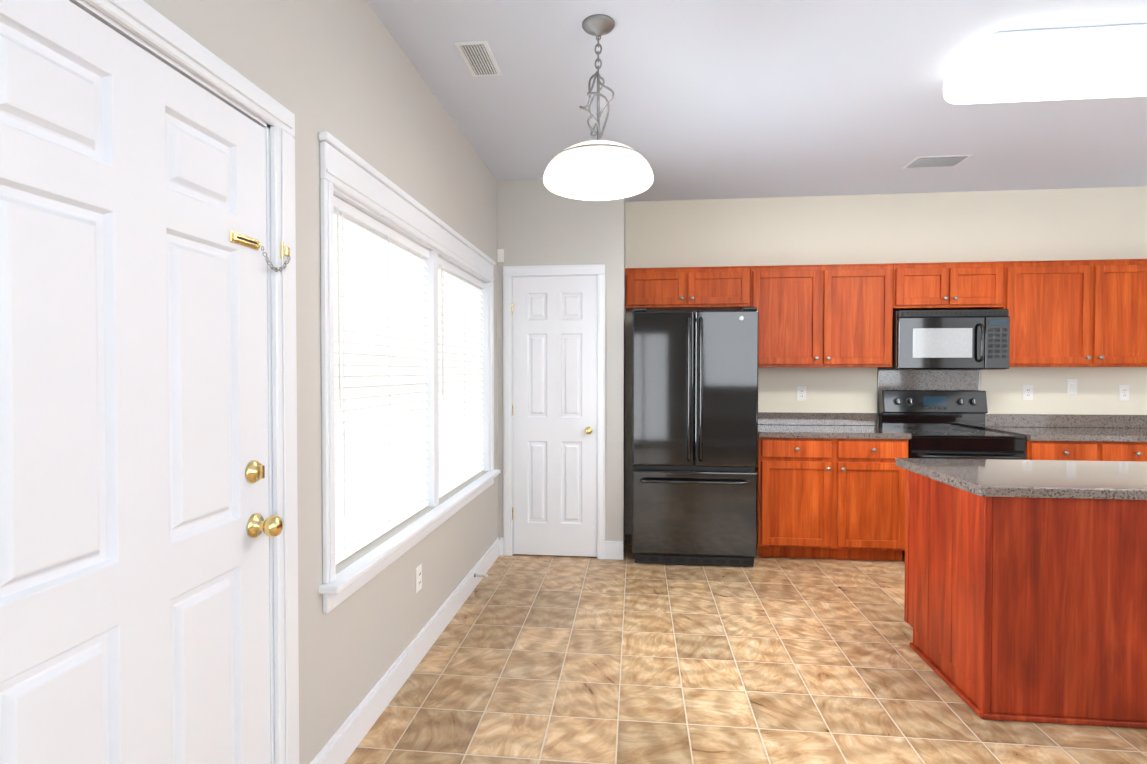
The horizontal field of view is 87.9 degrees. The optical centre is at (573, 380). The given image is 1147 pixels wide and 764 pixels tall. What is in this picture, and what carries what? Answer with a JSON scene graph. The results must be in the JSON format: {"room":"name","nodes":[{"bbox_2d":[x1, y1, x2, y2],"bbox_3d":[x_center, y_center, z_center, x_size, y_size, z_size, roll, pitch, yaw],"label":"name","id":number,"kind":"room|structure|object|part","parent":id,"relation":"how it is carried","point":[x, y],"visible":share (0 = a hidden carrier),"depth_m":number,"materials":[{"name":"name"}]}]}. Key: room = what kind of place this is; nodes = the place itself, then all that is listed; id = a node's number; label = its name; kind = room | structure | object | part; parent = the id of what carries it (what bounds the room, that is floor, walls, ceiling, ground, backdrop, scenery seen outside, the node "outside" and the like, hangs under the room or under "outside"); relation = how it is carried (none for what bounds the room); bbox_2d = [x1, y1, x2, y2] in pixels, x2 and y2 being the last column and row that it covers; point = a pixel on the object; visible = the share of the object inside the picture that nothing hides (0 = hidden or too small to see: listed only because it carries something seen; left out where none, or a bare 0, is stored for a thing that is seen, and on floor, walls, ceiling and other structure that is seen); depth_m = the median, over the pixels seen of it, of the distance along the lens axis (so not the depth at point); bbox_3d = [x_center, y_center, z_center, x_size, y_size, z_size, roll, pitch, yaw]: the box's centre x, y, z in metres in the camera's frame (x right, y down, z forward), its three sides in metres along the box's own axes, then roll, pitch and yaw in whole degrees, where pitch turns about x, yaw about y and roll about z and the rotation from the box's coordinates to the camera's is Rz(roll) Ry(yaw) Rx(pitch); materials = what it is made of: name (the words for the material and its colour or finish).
{"room":"kitchen","nodes":[
{"label":"kitchen","id":0,"kind":"room"},
{"bbox_2d":[143,0,497,763],"bbox_3d":[-0.962,-0.042,1.264,0.150,2.750,7.860,0,1,6],"label":"wall","id":1,"kind":"structure","parent":0,"point":[345,72],"depth_m":2.09,"materials":[{"name":"beige paint"}]},
{"bbox_2d":[0,0,290,763],"bbox_3d":[-0.873,0.319,1.269,0.120,2.012,0.896,0,1,6],"label":"entry door","id":2,"kind":"structure","parent":1,"relation":"in","point":[139,526],"depth_m":1.20,"materials":[{"name":"white wood"}]},
{"bbox_2d":[69,0,298,763],"bbox_3d":[-0.956,0.280,1.245,0.186,2.107,1.053,0,1,6],"label":"door frame","id":3,"kind":"structure","parent":1,"relation":"attached to","point":[145,26],"depth_m":1.67,"materials":[{"name":"white wood"}]},
{"bbox_2d":[310,538,503,763],"bbox_3d":[-0.682,1.241,3.081,0.030,0.130,2.627,0,1,6],"label":"baseboard","id":4,"kind":"structure","parent":1,"relation":"attached to","point":[344,741],"depth_m":2.52,"materials":[{"name":"white wood"}]},
{"bbox_2d":[474,573,487,576],"bbox_3d":[-0.575,1.212,3.696,0.083,0.023,0.024,0,1,6],"label":"doorstop","id":5,"kind":"object","parent":4,"relation":"attached to","point":[485,575],"visible":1,"depth_m":3.69,"materials":[{"name":"silver metal"}]},
{"bbox_2d":[318,131,500,612],"bbox_3d":[-0.741,-0.037,3.051,0.215,1.556,2.300,0,1,6],"label":"window","id":6,"kind":"structure","parent":1,"relation":"in","point":[350,177],"depth_m":2.44,"materials":[{"name":"white wood"}]},
{"bbox_3d":[-0.800,-0.008,3.058,0.035,1.298,2.136,0,1,6],"label":"window sashes","id":7,"kind":"part","parent":6,"relation":"part of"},
{"bbox_2d":[333,195,484,563],"bbox_3d":[-0.733,-0.011,3.051,0.064,1.289,2.124,0,1,6],"label":"window blinds","id":8,"kind":"object","parent":6,"relation":"attached to","point":[380,373],"visible":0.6,"depth_m":2.58,"materials":[{"name":"white plastic"}]},
{"bbox_2d":[415,564,421,592],"bbox_3d":[-0.723,0.925,2.783,0.009,0.116,0.072,0,1,6],"label":"outlet","id":9,"kind":"object","parent":1,"relation":"attached to","point":[418,578],"visible":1,"depth_m":2.77,"materials":[{"name":"white plastic"}]},
{"bbox_2d":[497,179,625,557],"bbox_3d":[-0.065,-0.093,4.644,0.924,2.750,0.650,0,1,6],"label":"wall","id":10,"kind":"structure","parent":0,"point":[539,222],"depth_m":4.30,"materials":[{"name":"beige paint"}]},
{"bbox_2d":[497,249,503,262],"bbox_3d":[-0.532,-0.911,4.342,0.048,0.095,0.022,0,1,6],"label":"detector","id":11,"kind":"object","parent":10,"relation":"attached to","point":[500,255],"visible":1,"depth_m":4.33,"materials":[{"name":"white plastic"}]},
{"bbox_2d":[503,264,604,558],"bbox_3d":[-0.137,0.225,4.373,0.748,2.122,0.133,0,1,6],"label":"door frame","id":12,"kind":"structure","parent":10,"relation":"attached to","point":[511,272],"depth_m":4.31,"materials":[{"name":"white wood"}]},
{"bbox_2d":[512,276,596,556],"bbox_3d":[-0.143,0.260,4.313,0.623,2.030,0.099,0,1,6],"label":"pantry door","id":13,"kind":"structure","parent":10,"relation":"in","point":[554,415],"depth_m":4.33,"materials":[{"name":"white wood"}]},
{"bbox_2d":[345,535,1146,763],"bbox_3d":[1.930,1.388,0.981,5.965,0.100,7.860,0,1,6],"label":"floor","id":14,"kind":"structure","parent":0,"point":[544,659],"depth_m":2.60,"materials":[{"name":"tile"}]},
{"bbox_2d":[632,307,758,566],"bbox_3d":[0.869,0.389,4.443,0.855,1.792,0.836,0,1,6],"label":"fridge","id":15,"kind":"object","parent":14,"relation":"on","point":[694,436],"visible":1,"depth_m":4.09,"materials":[{"name":"black metal"}]},
{"bbox_2d":[755,412,910,560],"bbox_3d":[1.855,0.770,4.465,1.025,1.021,0.619,0,1,6],"label":"base cabinet","id":16,"kind":"object","parent":14,"relation":"on","point":[831,485],"visible":0.92,"depth_m":4.21,"materials":[{"name":"brown wood"}]},
{"bbox_2d":[877,370,1026,556],"bbox_3d":[2.744,0.605,4.357,0.754,1.364,0.642,0,1,6],"label":"range","id":17,"kind":"object","parent":14,"relation":"on","point":[938,414],"visible":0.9,"depth_m":4.55,"materials":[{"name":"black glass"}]},
{"bbox_2d":[904,470,1146,728],"bbox_3d":[2.597,0.875,2.540,1.968,0.872,0.691,0,1,6],"label":"kitchen island","id":18,"kind":"object","parent":14,"relation":"on","point":[1025,590],"depth_m":2.29,"materials":[{"name":"brown wood"}]},
{"bbox_2d":[895,458,1146,501],"bbox_3d":[2.603,0.419,2.537,2.036,0.040,0.754,0,1,6],"label":"island countertop","id":19,"kind":"structure","parent":18,"relation":"on","point":[984,478],"depth_m":2.48,"materials":[{"name":"grey stone"}]},
{"bbox_2d":[992,430,1146,461],"bbox_3d":[3.607,0.842,4.295,0.958,0.881,0.589,0,1,6],"label":"base cabinet","id":20,"kind":"object","parent":14,"relation":"on","point":[1071,451],"depth_m":4.01,"materials":[{"name":"brown wood"}]},
{"bbox_2d":[985,426,1146,441],"bbox_3d":[3.780,0.383,4.258,1.321,0.040,0.612,0,1,6],"label":"countertop","id":21,"kind":"structure","parent":20,"relation":"on","point":[1034,433],"depth_m":4.18,"materials":[{"name":"grey stone"}]},
{"bbox_2d":[366,0,1146,201],"bbox_3d":[1.930,-1.462,0.938,5.965,0.100,7.860,0,1,6],"label":"ceiling","id":22,"kind":"structure","parent":0,"point":[723,99],"depth_m":3.03,"materials":[{"name":"white paint"}]},
{"bbox_2d":[455,40,501,76],"bbox_3d":[-0.420,-1.431,2.659,0.140,0.012,0.290,0,1,6],"label":"ceiling vent","id":23,"kind":"object","parent":22,"relation":"in","point":[478,58],"visible":1,"depth_m":2.64,"materials":[{"name":"white metal"}]},
{"bbox_2d":[543,14,653,200],"bbox_3d":[0.100,-1.103,2.398,0.444,0.663,0.444,0,1,6],"label":"pendant light","id":24,"kind":"object","parent":22,"relation":"hanging from","point":[598,169],"visible":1,"depth_m":2.31,"materials":[{"name":"white glass"}]},
{"bbox_2d":[902,155,971,168],"bbox_3d":[2.412,-1.451,3.954,0.340,0.012,0.220,0,1,6],"label":"ceiling vent","id":25,"kind":"object","parent":22,"relation":"in","point":[935,161],"visible":1,"depth_m":3.93,"materials":[{"name":"white metal"}]},
{"bbox_2d":[943,24,1146,104],"bbox_3d":[2.396,-1.371,2.569,1.360,0.129,0.460,0,1,6],"label":"flush-mount light","id":26,"kind":"object","parent":22,"relation":"attached to","point":[1094,62],"visible":1,"depth_m":2.50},
{"bbox_2d":[625,186,1146,534],"bbox_3d":[2.334,-0.095,4.793,5.965,2.750,0.150,0,1,6],"label":"wall","id":27,"kind":"structure","parent":0,"point":[1104,223],"depth_m":4.68,"materials":[{"name":"beige paint"}]},
{"bbox_2d":[625,266,752,311],"bbox_3d":[0.887,-0.718,4.697,0.944,0.306,0.317,0,1,6],"label":"upper cabinet","id":28,"kind":"object","parent":27,"relation":"attached to","point":[723,287],"depth_m":4.55,"materials":[{"name":"brown wood"}]},
{"bbox_2d":[797,386,805,400],"bbox_3d":[1.828,0.104,4.768,0.072,0.116,0.009,0,1,6],"label":"electrical outlet","id":29,"kind":"object","parent":27,"relation":"attached to","point":[801,393],"visible":1,"depth_m":4.77,"materials":[{"name":"white plastic"}]},
{"bbox_2d":[753,263,896,366],"bbox_3d":[1.870,-0.487,4.597,1.028,0.766,0.317,0,1,6],"label":"upper cabinet","id":30,"kind":"object","parent":27,"relation":"attached to","point":[833,315],"depth_m":4.44,"materials":[{"name":"brown wood"}]},
{"bbox_2d":[897,261,1008,310],"bbox_3d":[2.762,-0.703,4.500,0.762,0.331,0.317,0,1,6],"label":"upper cabinet","id":31,"kind":"object","parent":27,"relation":"attached to","point":[943,285],"depth_m":4.35,"materials":[{"name":"brown wood"}]},
{"bbox_2d":[878,309,1009,369],"bbox_3d":[2.755,-0.299,4.445,0.754,0.432,0.439,0,1,6],"label":"microwave","id":32,"kind":"object","parent":31,"relation":"attached to","point":[951,339],"visible":1,"depth_m":4.28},
{"bbox_2d":[1023,385,1032,399],"bbox_3d":[3.507,0.093,4.591,0.072,0.116,0.009,0,1,6],"label":"electrical outlet","id":33,"kind":"object","parent":27,"relation":"attached to","point":[1027,392],"visible":1,"depth_m":4.59,"materials":[{"name":"white plastic"}]},
{"bbox_2d":[985,414,1146,425],"bbox_3d":[3.811,0.309,4.552,1.321,0.099,0.020,0,1,6],"label":"backsplash","id":34,"kind":"structure","parent":27,"relation":"attached to","point":[990,419],"depth_m":4.55,"materials":[{"name":"grey stone"}]},
{"bbox_2d":[1067,379,1076,394],"bbox_3d":[3.820,0.048,4.556,0.072,0.116,0.012,0,1,6],"label":"outlet","id":35,"kind":"object","parent":27,"relation":"attached to","point":[1071,386],"visible":1,"depth_m":4.55,"materials":[{"name":"white plastic"}]},
{"bbox_2d":[1001,259,1146,366],"bbox_3d":[3.732,-0.484,4.401,1.185,0.766,0.317,0,1,6],"label":"upper cabinet","id":36,"kind":"object","parent":27,"relation":"attached to","point":[1077,313],"depth_m":4.27,"materials":[{"name":"brown wood"}]},
{"bbox_2d":[1119,385,1129,400],"bbox_3d":[4.184,0.094,4.519,0.072,0.116,0.009,0,1,6],"label":"electrical outlet","id":37,"kind":"object","parent":27,"relation":"attached to","point":[1124,390],"visible":1,"depth_m":4.52,"materials":[{"name":"white plastic"}]}
]}

